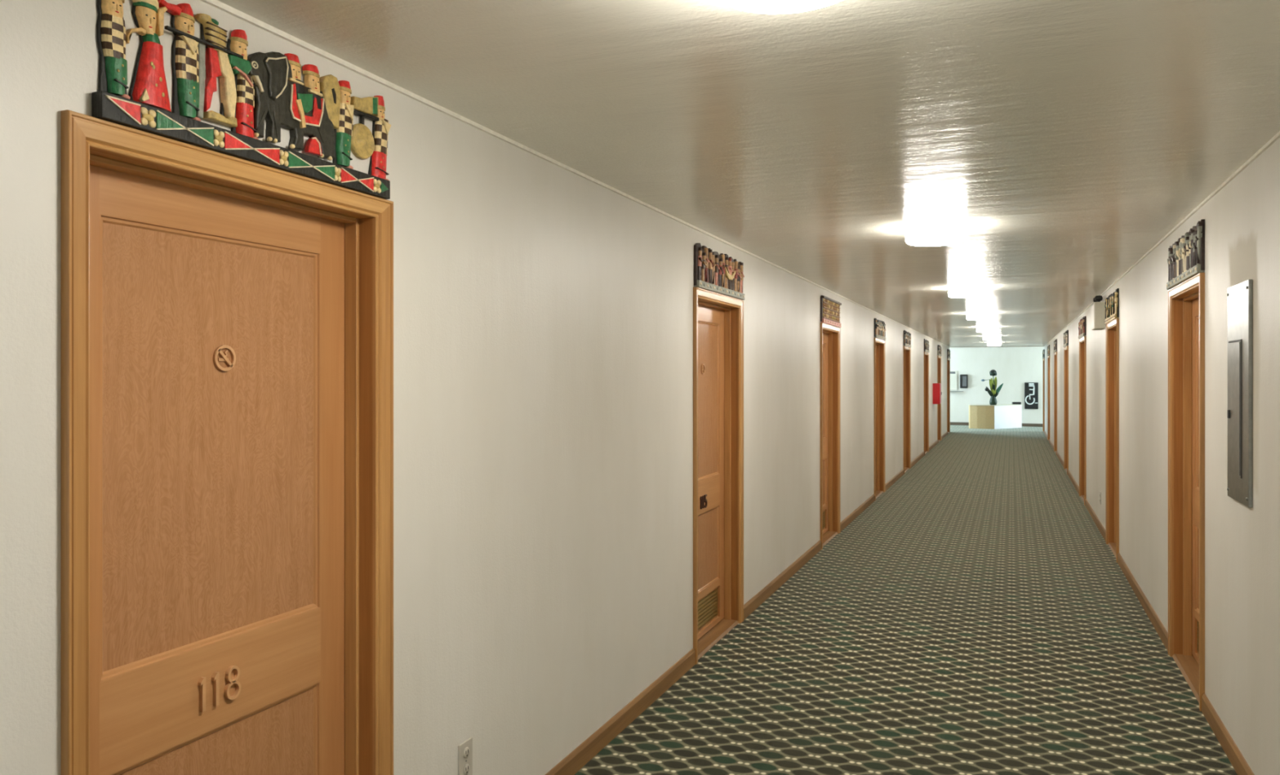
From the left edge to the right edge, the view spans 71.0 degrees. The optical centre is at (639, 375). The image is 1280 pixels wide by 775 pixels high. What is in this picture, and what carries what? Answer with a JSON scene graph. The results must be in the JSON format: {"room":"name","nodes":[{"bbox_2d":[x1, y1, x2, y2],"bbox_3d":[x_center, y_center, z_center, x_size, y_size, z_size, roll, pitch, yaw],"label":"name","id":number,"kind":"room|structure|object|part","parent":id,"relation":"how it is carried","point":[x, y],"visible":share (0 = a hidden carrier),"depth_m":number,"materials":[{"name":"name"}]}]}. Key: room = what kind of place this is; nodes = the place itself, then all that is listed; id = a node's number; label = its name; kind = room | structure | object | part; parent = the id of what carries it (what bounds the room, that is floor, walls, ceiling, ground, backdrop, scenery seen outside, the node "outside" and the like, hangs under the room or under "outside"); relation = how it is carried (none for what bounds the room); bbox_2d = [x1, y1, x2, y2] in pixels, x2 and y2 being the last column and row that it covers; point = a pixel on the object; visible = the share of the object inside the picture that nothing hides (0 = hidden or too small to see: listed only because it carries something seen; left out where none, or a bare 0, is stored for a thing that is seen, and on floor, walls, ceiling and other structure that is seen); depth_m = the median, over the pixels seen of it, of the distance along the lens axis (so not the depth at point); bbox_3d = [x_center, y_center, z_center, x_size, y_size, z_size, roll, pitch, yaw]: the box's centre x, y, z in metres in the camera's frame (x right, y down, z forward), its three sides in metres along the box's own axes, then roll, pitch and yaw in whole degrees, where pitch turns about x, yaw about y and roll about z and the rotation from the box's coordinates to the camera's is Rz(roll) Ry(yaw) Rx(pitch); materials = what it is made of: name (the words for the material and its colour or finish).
{"room":"hotel corridor","nodes":[
{"label":"hotel corridor","id":0,"kind":"room"},
{"bbox_2d":[0,0,949,774],"bbox_3d":[2.779,0.385,11.200,0.160,2.440,31.420,0,0,23],"label":"wall","id":1,"kind":"structure","parent":0,"point":[543,312],"depth_m":3.19,"materials":[{"name":"paint"}]},
{"bbox_2d":[61,109,393,774],"bbox_3d":[-0.963,0.555,2.141,0.179,2.100,0.951,0,0,23],"label":"door","id":2,"kind":"structure","parent":1,"relation":"in","point":[227,321],"depth_m":2.12,"materials":[{"name":"brown wood"}]},
{"bbox_3d":[-0.999,0.147,2.141,0.023,0.965,0.638,0,0,23],"label":"panel","id":3,"kind":"part","parent":2,"relation":"part of","materials":[{"name":"brown wood"}]},
{"bbox_3d":[-0.999,1.065,2.141,0.023,0.476,0.638,0,0,23],"label":"panel","id":4,"kind":"part","parent":2,"relation":"part of","materials":[{"name":"brown wood"}]},
{"bbox_2d":[91,0,391,199],"bbox_3d":[-0.874,-0.643,2.130,0.034,0.295,0.880,0,0,23],"label":"carved frieze","id":5,"kind":"object","parent":1,"relation":"attached to","point":[322,108],"visible":1,"depth_m":2.02,"materials":[{"name":"multicoloured wood"}]},
{"bbox_3d":[-1.016,-0.683,1.805,0.015,0.042,0.043,0,0,23],"label":"arm","id":6,"kind":"part","parent":5,"relation":"part of"},
{"bbox_3d":[-0.993,-0.733,1.857,0.019,0.066,0.023,0,0,23],"label":"arm","id":7,"kind":"part","parent":5,"relation":"part of"},
{"bbox_3d":[-0.941,-0.753,1.974,0.020,0.068,0.083,0,0,23],"label":"crown","id":8,"kind":"part","parent":5,"relation":"part of","materials":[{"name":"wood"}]},
{"bbox_3d":[-0.945,-0.651,1.978,0.017,0.148,0.043,0,0,23],"label":"sash","id":9,"kind":"part","parent":5,"relation":"part of","materials":[{"name":"red wood"}]},
{"bbox_3d":[-0.877,-0.522,2.123,0.034,0.052,0.864,0,0,23],"label":"rail","id":10,"kind":"part","parent":5,"relation":"part of","materials":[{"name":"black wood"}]},
{"bbox_3d":[-0.836,-0.645,2.206,0.011,0.070,0.033,0,0,23],"label":"leg","id":11,"kind":"part","parent":5,"relation":"part of","materials":[{"name":"beige wood"}]},
{"bbox_2d":[289,83,324,126],"bbox_3d":[-0.829,-0.670,2.230,0.010,0.092,0.116,0,0,23],"label":"blanket","id":12,"kind":"object","parent":5,"relation":"on","point":[307,100],"depth_m":2.23,"materials":[{"name":"red wood"}]},
{"bbox_2d":[457,737,472,774],"bbox_3d":[-0.565,1.248,2.910,0.010,0.126,0.078,0,0,23],"label":"wall outlet","id":13,"kind":"object","parent":1,"relation":"attached to","point":[464,748],"visible":1,"depth_m":2.91,"materials":[{"name":"plastic"}]},
{"bbox_2d":[463,746,469,757],"bbox_3d":[-0.562,1.221,2.909,0.005,0.033,0.033,0,0,23],"label":"socket","id":14,"kind":"object","parent":13,"relation":"attached to","point":[466,749],"depth_m":2.91,"materials":[{"name":"white plastic"}]},
{"bbox_2d":[463,763,469,774],"bbox_3d":[-0.562,1.275,2.909,0.005,0.033,0.033,0,0,23],"label":"socket","id":15,"kind":"object","parent":13,"relation":"attached to","point":[466,766],"depth_m":2.91,"materials":[{"name":"white plastic"}]},
{"bbox_2d":[200,0,949,346],"bbox_3d":[2.882,-0.829,11.227,0.010,0.013,31.550,0,0,23],"label":"trim","id":16,"kind":"structure","parent":1,"relation":"attached to","point":[215,3],"depth_m":2.77,"materials":[{"name":"white wood"}]},
{"bbox_2d":[693,286,743,664],"bbox_3d":[0.415,0.555,5.465,0.179,2.100,0.951,0,0,23],"label":"door","id":17,"kind":"structure","parent":1,"relation":"in","point":[717,317],"depth_m":5.71,"materials":[{"name":"brown wood"}]},
{"bbox_3d":[0.383,1.442,5.464,0.010,0.165,0.598,0,0,23],"label":"kick plate","id":18,"kind":"part","parent":17,"relation":"part of","materials":[{"name":"gold metal"}]},
{"bbox_3d":[0.379,1.065,5.465,0.023,0.476,0.638,0,0,23],"label":"panel","id":19,"kind":"part","parent":17,"relation":"part of","materials":[{"name":"brown wood"}]},
{"bbox_3d":[0.379,0.147,5.465,0.023,0.965,0.638,0,0,23],"label":"panel","id":20,"kind":"part","parent":17,"relation":"part of","materials":[{"name":"brown wood"}]},
{"bbox_2d":[693,242,744,299],"bbox_3d":[0.495,-0.625,5.432,0.036,0.258,0.930,0,0,23],"label":"carved frieze","id":21,"kind":"object","parent":1,"relation":"attached to","point":[714,272],"visible":1,"depth_m":5.33,"materials":[{"name":"multicoloured wood"}]},
{"bbox_3d":[0.495,-0.516,5.433,0.035,0.040,0.922,0,0,23],"label":"rail","id":22,"kind":"part","parent":21,"relation":"part of","materials":[{"name":"wood"}]},
{"bbox_2d":[545,431,947,774],"bbox_3d":[2.859,1.561,11.166,0.014,0.088,31.420,0,0,23],"label":"baseboard","id":23,"kind":"structure","parent":1,"relation":"attached to","point":[575,760],"depth_m":4.47,"materials":[{"name":"brown wood"}]},
{"bbox_2d":[820,322,839,549],"bbox_3d":[1.788,0.555,8.779,0.179,2.100,0.951,0,0,23],"label":"door","id":24,"kind":"structure","parent":1,"relation":"in","point":[829,334],"depth_m":9.13,"materials":[{"name":"brown wood"}]},
{"bbox_3d":[1.756,1.442,8.777,0.010,0.165,0.598,0,0,23],"label":"kick plate","id":25,"kind":"part","parent":24,"relation":"part of","materials":[{"name":"gold metal"}]},
{"bbox_3d":[1.752,1.065,8.779,0.023,0.476,0.638,0,0,23],"label":"panel","id":26,"kind":"part","parent":24,"relation":"part of","materials":[{"name":"brown wood"}]},
{"bbox_3d":[1.752,0.147,8.779,0.023,0.965,0.638,0,0,23],"label":"panel","id":27,"kind":"part","parent":24,"relation":"part of","materials":[{"name":"brown wood"}]},
{"bbox_2d":[820,294,841,327],"bbox_3d":[1.868,-0.627,8.746,0.036,0.261,0.938,0,0,23],"label":"carved frieze","id":28,"kind":"object","parent":1,"relation":"attached to","point":[829,308],"visible":1,"depth_m":8.64,"materials":[{"name":"multicoloured wood"}]},
{"bbox_3d":[1.868,-0.516,8.746,0.035,0.040,0.922,0,0,23],"label":"rail","id":29,"kind":"part","parent":28,"relation":"part of","materials":[{"name":"wood"}]},
{"bbox_3d":[1.873,-0.735,8.744,0.026,0.022,0.938,0,0,23],"label":"cornice","id":30,"kind":"part","parent":28,"relation":"part of","materials":[{"name":"black wood"}]},
{"bbox_2d":[874,337,884,500],"bbox_3d":[3.135,0.555,12.031,0.179,2.100,0.951,0,0,23],"label":"door","id":31,"kind":"structure","parent":1,"relation":"in","point":[879,344],"depth_m":12.39,"materials":[{"name":"brown wood"}]},
{"bbox_2d":[874,317,885,340],"bbox_3d":[3.215,-0.625,11.998,0.035,0.257,0.930,0,0,23],"label":"carved frieze","id":32,"kind":"object","parent":1,"relation":"attached to","point":[879,326],"visible":1,"depth_m":11.87},
{"bbox_3d":[3.215,-0.516,11.998,0.035,0.040,0.922,0,0,23],"label":"rail","id":33,"kind":"part","parent":32,"relation":"part of","materials":[{"name":"grey wood"}]},
{"bbox_2d":[903,345,911,472],"bbox_3d":[4.437,0.555,15.172,0.179,2.100,0.951,0,0,23],"label":"door","id":34,"kind":"structure","parent":1,"relation":"in","point":[907,350],"depth_m":15.54,"materials":[{"name":"brown wood"}]},
{"bbox_2d":[903,329,911,346],"bbox_3d":[4.517,-0.627,15.139,0.035,0.261,0.930,0,0,23],"label":"carved frieze","id":35,"kind":"object","parent":1,"relation":"attached to","point":[907,335],"visible":1,"depth_m":15.02},
{"bbox_2d":[924,351,928,453],"bbox_3d":[5.854,0.555,18.590,0.179,2.100,0.951,0,0,23],"label":"door","id":36,"kind":"structure","parent":1,"relation":"in","point":[926,353],"depth_m":18.95,"materials":[{"name":"brown wood"}]},
{"bbox_2d":[924,338,929,352],"bbox_3d":[5.934,-0.625,18.557,0.035,0.258,0.930,0,0,23],"label":"carved frieze","id":37,"kind":"object","parent":1,"relation":"attached to","point":[926,341],"visible":1,"depth_m":18.38},
{"bbox_2d":[933,382,942,404],"bbox_3d":[6.737,0.398,20.319,0.172,0.465,0.380,0,0,23],"label":"upper cabinet","id":38,"kind":"object","parent":1,"relation":"attached to","point":[937,393],"visible":1,"depth_m":20.15,"materials":[{"name":"red metal"}]},
{"bbox_3d":[6.800,0.398,20.293,0.008,0.435,0.350,0,0,23],"label":"door","id":39,"kind":"part","parent":38,"relation":"part of","materials":[{"name":"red metal"}]},
{"bbox_2d":[937,355,941,442],"bbox_3d":[7.232,0.555,21.916,0.179,2.100,0.951,0,0,23],"label":"door","id":40,"kind":"structure","parent":1,"relation":"in","point":[939,357],"depth_m":22.27,"materials":[{"name":"brown wood"}]},
{"bbox_2d":[937,344,941,355],"bbox_3d":[7.312,-0.626,21.883,0.035,0.260,0.930,0,0,23],"label":"carved frieze","id":41,"kind":"object","parent":1,"relation":"attached to","point":[939,347],"visible":1,"depth_m":21.61},
{"bbox_2d":[946,357,950,433],"bbox_3d":[8.564,0.555,25.130,0.179,2.100,0.951,0,0,23],"label":"door","id":42,"kind":"structure","parent":1,"relation":"in","point":[948,358],"depth_m":25.48,"materials":[{"name":"brown wood"}]},
{"bbox_2d":[946,348,950,358],"bbox_3d":[8.644,-0.625,25.098,0.035,0.259,0.930,0,0,23],"label":"carved frieze","id":43,"kind":"object","parent":1,"relation":"attached to","point":[948,350],"visible":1,"depth_m":24.87},
{"bbox_2d":[217,0,1279,346],"bbox_3d":[4.010,-0.895,10.705,2.814,0.120,31.850,0,0,23],"label":"ceiling","id":44,"kind":"structure","parent":0,"point":[1066,139],"depth_m":2.82,"materials":[{"name":"paint"}]},
{"bbox_2d":[717,0,841,13],"bbox_3d":[0.278,-0.790,1.703,0.320,0.089,0.320,0,0,23],"label":"ceiling light","id":45,"kind":"object","parent":44,"relation":"attached to","point":[766,6],"visible":1,"depth_m":1.81,"materials":[{"name":"white plastic"}]},
{"bbox_2d":[905,222,965,245],"bbox_3d":[1.653,-0.790,5.020,0.320,0.089,0.320,0,0,23],"label":"ceiling light","id":46,"kind":"object","parent":44,"relation":"attached to","point":[935,233],"visible":1,"depth_m":4.90,"materials":[{"name":"white plastic"}]},
{"bbox_3d":[1.653,-0.829,5.020,0.300,0.012,0.300,0,0,23],"label":"plate","id":47,"kind":"part","parent":46,"relation":"part of","materials":[{"name":"white plastic"}]},
{"bbox_2d":[948,285,984,297],"bbox_3d":[3.065,-0.790,8.429,0.320,0.089,0.320,0,0,23],"label":"ceiling light","id":48,"kind":"object","parent":44,"relation":"attached to","point":[958,291],"visible":1,"depth_m":8.30,"materials":[{"name":"white plastic"}]},
{"bbox_3d":[3.065,-0.829,8.429,0.300,0.012,0.300,0,0,23],"label":"plate","id":49,"kind":"part","parent":48,"relation":"part of","materials":[{"name":"white plastic"}]},
{"bbox_2d":[966,311,992,319],"bbox_3d":[4.482,-0.790,11.847,0.320,0.089,0.320,0,0,23],"label":"ceiling light","id":50,"kind":"object","parent":44,"relation":"attached to","point":[974,315],"visible":1,"depth_m":11.72,"materials":[{"name":"white plastic"}]},
{"bbox_3d":[4.482,-0.829,11.847,0.300,0.012,0.300,0,0,23],"label":"plate","id":51,"kind":"part","parent":50,"relation":"part of","materials":[{"name":"white plastic"}]},
{"bbox_2d":[976,326,996,332],"bbox_3d":[5.891,-0.790,15.246,0.320,0.089,0.320,0,0,23],"label":"ceiling light","id":52,"kind":"object","parent":44,"relation":"attached to","point":[979,329],"visible":1,"depth_m":15.12,"materials":[{"name":"white plastic"}]},
{"bbox_2d":[982,335,999,340],"bbox_3d":[7.292,-0.790,18.628,0.320,0.089,0.320,0,0,23],"label":"ceiling light","id":53,"kind":"object","parent":44,"relation":"attached to","point":[984,337],"visible":1,"depth_m":18.50,"materials":[{"name":"white plastic"}]},
{"bbox_2d":[986,342,1001,345],"bbox_3d":[8.708,-0.790,22.046,0.320,0.089,0.320,0,0,23],"label":"ceiling light","id":54,"kind":"object","parent":44,"relation":"attached to","point":[988,343],"visible":1,"depth_m":21.91,"materials":[{"name":"white plastic"}]},
{"bbox_2d":[574,425,1237,774],"bbox_3d":[5.111,1.655,12.333,9.800,0.100,35.700,0,0,23],"label":"floor","id":55,"kind":"structure","parent":0,"point":[976,617],"depth_m":5.07,"materials":[{"name":"carpet"}]},
{"bbox_2d":[968,404,1022,428],"bbox_3d":[10.996,1.244,27.640,1.790,0.722,0.769,0,0,-24],"label":"reception desk","id":56,"kind":"object","parent":55,"relation":"on","point":[980,415],"depth_m":27.36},
{"bbox_2d":[981,369,1003,404],"bbox_3d":[10.756,0.343,27.389,0.632,1.080,0.220,0,0,23],"label":"flower arrangement","id":57,"kind":"object","parent":56,"relation":"on","point":[993,393],"visible":1,"depth_m":27.32,"materials":[{"name":"green plant"}]},
{"bbox_2d":[968,404,1022,405],"bbox_3d":[10.996,0.894,27.640,1.790,0.021,0.769,0,0,-24],"label":"countertop","id":58,"kind":"structure","parent":56,"relation":"on","point":[968,404],"depth_m":27.67,"materials":[{"name":"white"}]},
{"bbox_2d":[1012,401,1021,404],"bbox_3d":[11.721,0.845,27.920,0.240,0.075,0.160,0,0,11],"label":"document tray","id":59,"kind":"object","parent":56,"relation":"on","point":[1013,402],"visible":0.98,"depth_m":27.84,"materials":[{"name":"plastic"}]},
{"bbox_2d":[949,346,1044,423],"bbox_3d":[11.896,0.180,28.708,9.600,2.850,0.150,0,0,23],"label":"wall","id":60,"kind":"structure","parent":0,"point":[1014,366],"depth_m":28.80,"materials":[{"name":"paint"}]},
{"bbox_2d":[950,370,963,391],"bbox_3d":[10.233,0.175,29.213,0.540,0.680,0.190,0,0,23],"label":"board","id":61,"kind":"object","parent":60,"relation":"attached to","point":[953,374],"visible":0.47,"depth_m":29.28,"materials":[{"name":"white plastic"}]},
{"bbox_2d":[960,374,968,387],"bbox_3d":[10.512,0.172,29.115,0.240,0.445,0.157,0,0,23],"label":"wall telephone","id":62,"kind":"object","parent":60,"relation":"attached to","point":[963,378],"visible":1,"depth_m":29.08,"materials":[{"name":"plastic"}]},
{"bbox_3d":[10.519,0.170,29.081,0.130,0.330,0.015,0,0,23],"label":"plate","id":63,"kind":"part","parent":62,"relation":"part of","materials":[{"name":"grey plastic"}]},
{"bbox_2d":[949,346,1031,347],"bbox_3d":[10.451,-1.083,25.220,9.600,0.525,0.100,0,0,23],"label":"trim","id":64,"kind":"structure","parent":60,"relation":"attached to","point":[976,346],"depth_m":25.31,"materials":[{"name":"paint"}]},
{"bbox_2d":[950,422,1042,426],"bbox_3d":[11.865,1.555,28.631,9.200,0.100,0.016,0,0,23],"label":"baseboard","id":65,"kind":"structure","parent":60,"relation":"attached to","point":[951,423],"depth_m":28.50,"materials":[{"name":"brown wood"}]},
{"bbox_2d":[1024,382,1038,408],"bbox_3d":[12.391,0.624,28.394,0.396,0.838,0.050,0,0,23],"label":"sign","id":66,"kind":"object","parent":60,"relation":"attached to","point":[1031,388],"visible":1,"depth_m":28.38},
{"bbox_2d":[1043,137,1279,774],"bbox_3d":[5.518,0.385,10.876,0.160,2.440,32.920,0,0,23],"label":"wall","id":67,"kind":"structure","parent":0,"point":[1242,219],"depth_m":3.99,"materials":[{"name":"paint"}]},
{"bbox_2d":[1042,358,1044,431],"bbox_3d":[11.577,0.555,25.528,0.179,2.100,0.951,0,0,23],"label":"door","id":68,"kind":"structure","parent":67,"relation":"in","point":[1043,359],"depth_m":25.95,"materials":[{"name":"brown wood"}]},
{"bbox_2d":[1042,349,1044,358],"bbox_3d":[11.493,-0.626,25.552,0.035,0.260,0.930,0,0,23],"label":"carved frieze","id":69,"kind":"object","parent":67,"relation":"attached to","point":[1043,350],"visible":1,"depth_m":25.15},
{"bbox_2d":[1047,355,1049,442],"bbox_3d":[10.118,0.555,22.009,0.179,2.100,0.951,0,0,23],"label":"door","id":70,"kind":"structure","parent":67,"relation":"in","point":[1048,357],"depth_m":22.43,"materials":[{"name":"brown wood"}]},
{"bbox_2d":[1047,344,1049,355],"bbox_3d":[10.035,-0.626,22.032,0.035,0.260,0.930,0,0,23],"label":"carved frieze","id":71,"kind":"object","parent":67,"relation":"attached to","point":[1048,346],"visible":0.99,"depth_m":21.71},
{"bbox_2d":[1053,338,1057,352],"bbox_3d":[8.626,-0.626,18.632,0.035,0.260,0.930,0,0,23],"label":"carved frieze","id":72,"kind":"object","parent":67,"relation":"attached to","point":[1055,340],"visible":0.99,"depth_m":18.29},
{"bbox_2d":[1053,351,1057,453],"bbox_3d":[8.710,0.555,18.609,0.179,2.100,0.951,0,0,23],"label":"door","id":73,"kind":"structure","parent":67,"relation":"in","point":[1055,353],"depth_m":19.02,"materials":[{"name":"brown wood"}]},
{"bbox_2d":[1062,329,1068,346],"bbox_3d":[7.125,-0.626,15.011,0.035,0.259,0.930,0,0,23],"label":"carved frieze","id":74,"kind":"object","parent":67,"relation":"attached to","point":[1066,333],"visible":1,"depth_m":14.74},
{"bbox_2d":[1063,345,1068,474],"bbox_3d":[7.209,0.555,14.988,0.179,2.100,0.951,0,0,23],"label":"door","id":75,"kind":"structure","parent":67,"relation":"in","point":[1066,348],"depth_m":15.40,"materials":[{"name":"brown wood"}]},
{"bbox_2d":[1078,315,1086,338],"bbox_3d":[5.693,-0.625,11.556,0.036,0.257,0.930,0,0,23],"label":"carved frieze","id":76,"kind":"object","parent":67,"relation":"attached to","point":[1082,322],"visible":1,"depth_m":11.28,"materials":[{"name":"multicoloured wood"}]},
{"bbox_3d":[5.693,-0.516,11.556,0.035,0.040,0.922,0,0,23],"label":"rail","id":77,"kind":"part","parent":76,"relation":"part of","materials":[{"name":"beige wood"}]},
{"bbox_2d":[1079,336,1086,505],"bbox_3d":[5.777,0.555,11.532,0.179,2.100,0.951,0,0,23],"label":"door","id":78,"kind":"structure","parent":67,"relation":"in","point":[1082,341],"depth_m":11.94,"materials":[{"name":"brown wood"}]},
{"bbox_2d":[1091,295,1105,329],"bbox_3d":[4.618,-0.637,9.041,0.097,0.335,0.340,0,0,23],"label":"emergency light","id":79,"kind":"object","parent":67,"relation":"attached to","point":[1098,308],"visible":1,"depth_m":8.89,"materials":[{"name":"white plastic"}]},
{"bbox_2d":[1099,491,1101,504],"bbox_3d":[4.766,1.262,9.283,0.010,0.126,0.078,0,0,23],"label":"wall outlet","id":80,"kind":"object","parent":67,"relation":"attached to","point":[1100,491],"visible":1,"depth_m":9.26,"materials":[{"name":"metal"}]},
{"bbox_2d":[1104,288,1119,324],"bbox_3d":[4.278,-0.626,8.143,0.038,0.260,0.939,0,0,23],"label":"carved frieze","id":81,"kind":"object","parent":67,"relation":"attached to","point":[1112,301],"visible":1,"depth_m":7.95,"materials":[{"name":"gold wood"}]},
{"bbox_3d":[4.281,-0.516,8.147,0.035,0.040,0.922,0,0,23],"label":"rail","id":82,"kind":"part","parent":81,"relation":"part of","materials":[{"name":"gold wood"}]},
{"bbox_2d":[1105,318,1119,562],"bbox_3d":[4.364,0.555,8.123,0.179,2.100,0.951,0,0,23],"label":"door","id":83,"kind":"structure","parent":67,"relation":"in","point":[1112,328],"depth_m":8.53,"materials":[{"name":"brown wood"}]},
{"bbox_2d":[1044,430,1254,774],"bbox_3d":[5.437,1.561,10.909,0.014,0.088,32.920,0,0,23],"label":"baseboard","id":84,"kind":"structure","parent":67,"relation":"attached to","point":[1234,755],"depth_m":5.25,"materials":[{"name":"brown wood"}]},
{"bbox_2d":[1044,130,1279,346],"bbox_3d":[5.177,-0.829,10.276,0.010,0.013,31.550,0,0,23],"label":"trim","id":85,"kind":"structure","parent":67,"relation":"attached to","point":[1272,140],"depth_m":4.26,"materials":[{"name":"white paint"}]},
{"bbox_2d":[1166,218,1204,289],"bbox_3d":[2.860,-0.625,4.719,0.035,0.257,0.941,0,0,23],"label":"carved frieze","id":86,"kind":"object","parent":67,"relation":"attached to","point":[1186,256],"visible":1,"depth_m":4.57},
{"bbox_3d":[2.862,-0.516,4.724,0.035,0.040,0.922,0,0,23],"label":"rail","id":87,"kind":"part","parent":86,"relation":"part of","materials":[{"name":"grey wood"}]},
{"bbox_2d":[1168,272,1204,711],"bbox_3d":[2.946,0.555,4.701,0.179,2.100,0.951,0,0,23],"label":"door","id":88,"kind":"structure","parent":67,"relation":"in","point":[1186,300],"depth_m":5.08,"materials":[{"name":"brown wood"}]},
{"bbox_3d":[2.982,1.065,4.700,0.023,0.476,0.638,0,0,23],"label":"panel","id":89,"kind":"part","parent":88,"relation":"part of","materials":[{"name":"brown wood"}]},
{"bbox_3d":[2.982,0.147,4.700,0.023,0.965,0.638,0,0,23],"label":"panel","id":90,"kind":"part","parent":88,"relation":"part of","materials":[{"name":"brown wood"}]},
{"bbox_3d":[2.978,1.442,4.702,0.010,0.165,0.598,0,0,23],"label":"kick plate","id":91,"kind":"part","parent":88,"relation":"part of","materials":[{"name":"gold metal"}]},
{"bbox_2d":[1226,279,1252,507],"bbox_3d":[2.406,0.067,3.611,0.026,0.876,0.364,0,0,23],"label":"electrical panel","id":92,"kind":"object","parent":67,"relation":"attached to","point":[1239,411],"visible":1,"depth_m":3.55,"materials":[{"name":"metal"}]},
{"bbox_3d":[2.418,0.130,3.651,0.005,0.530,0.207,0,0,23],"label":"access door","id":93,"kind":"part","parent":92,"relation":"part of","materials":[{"name":"metal"}]}
]}

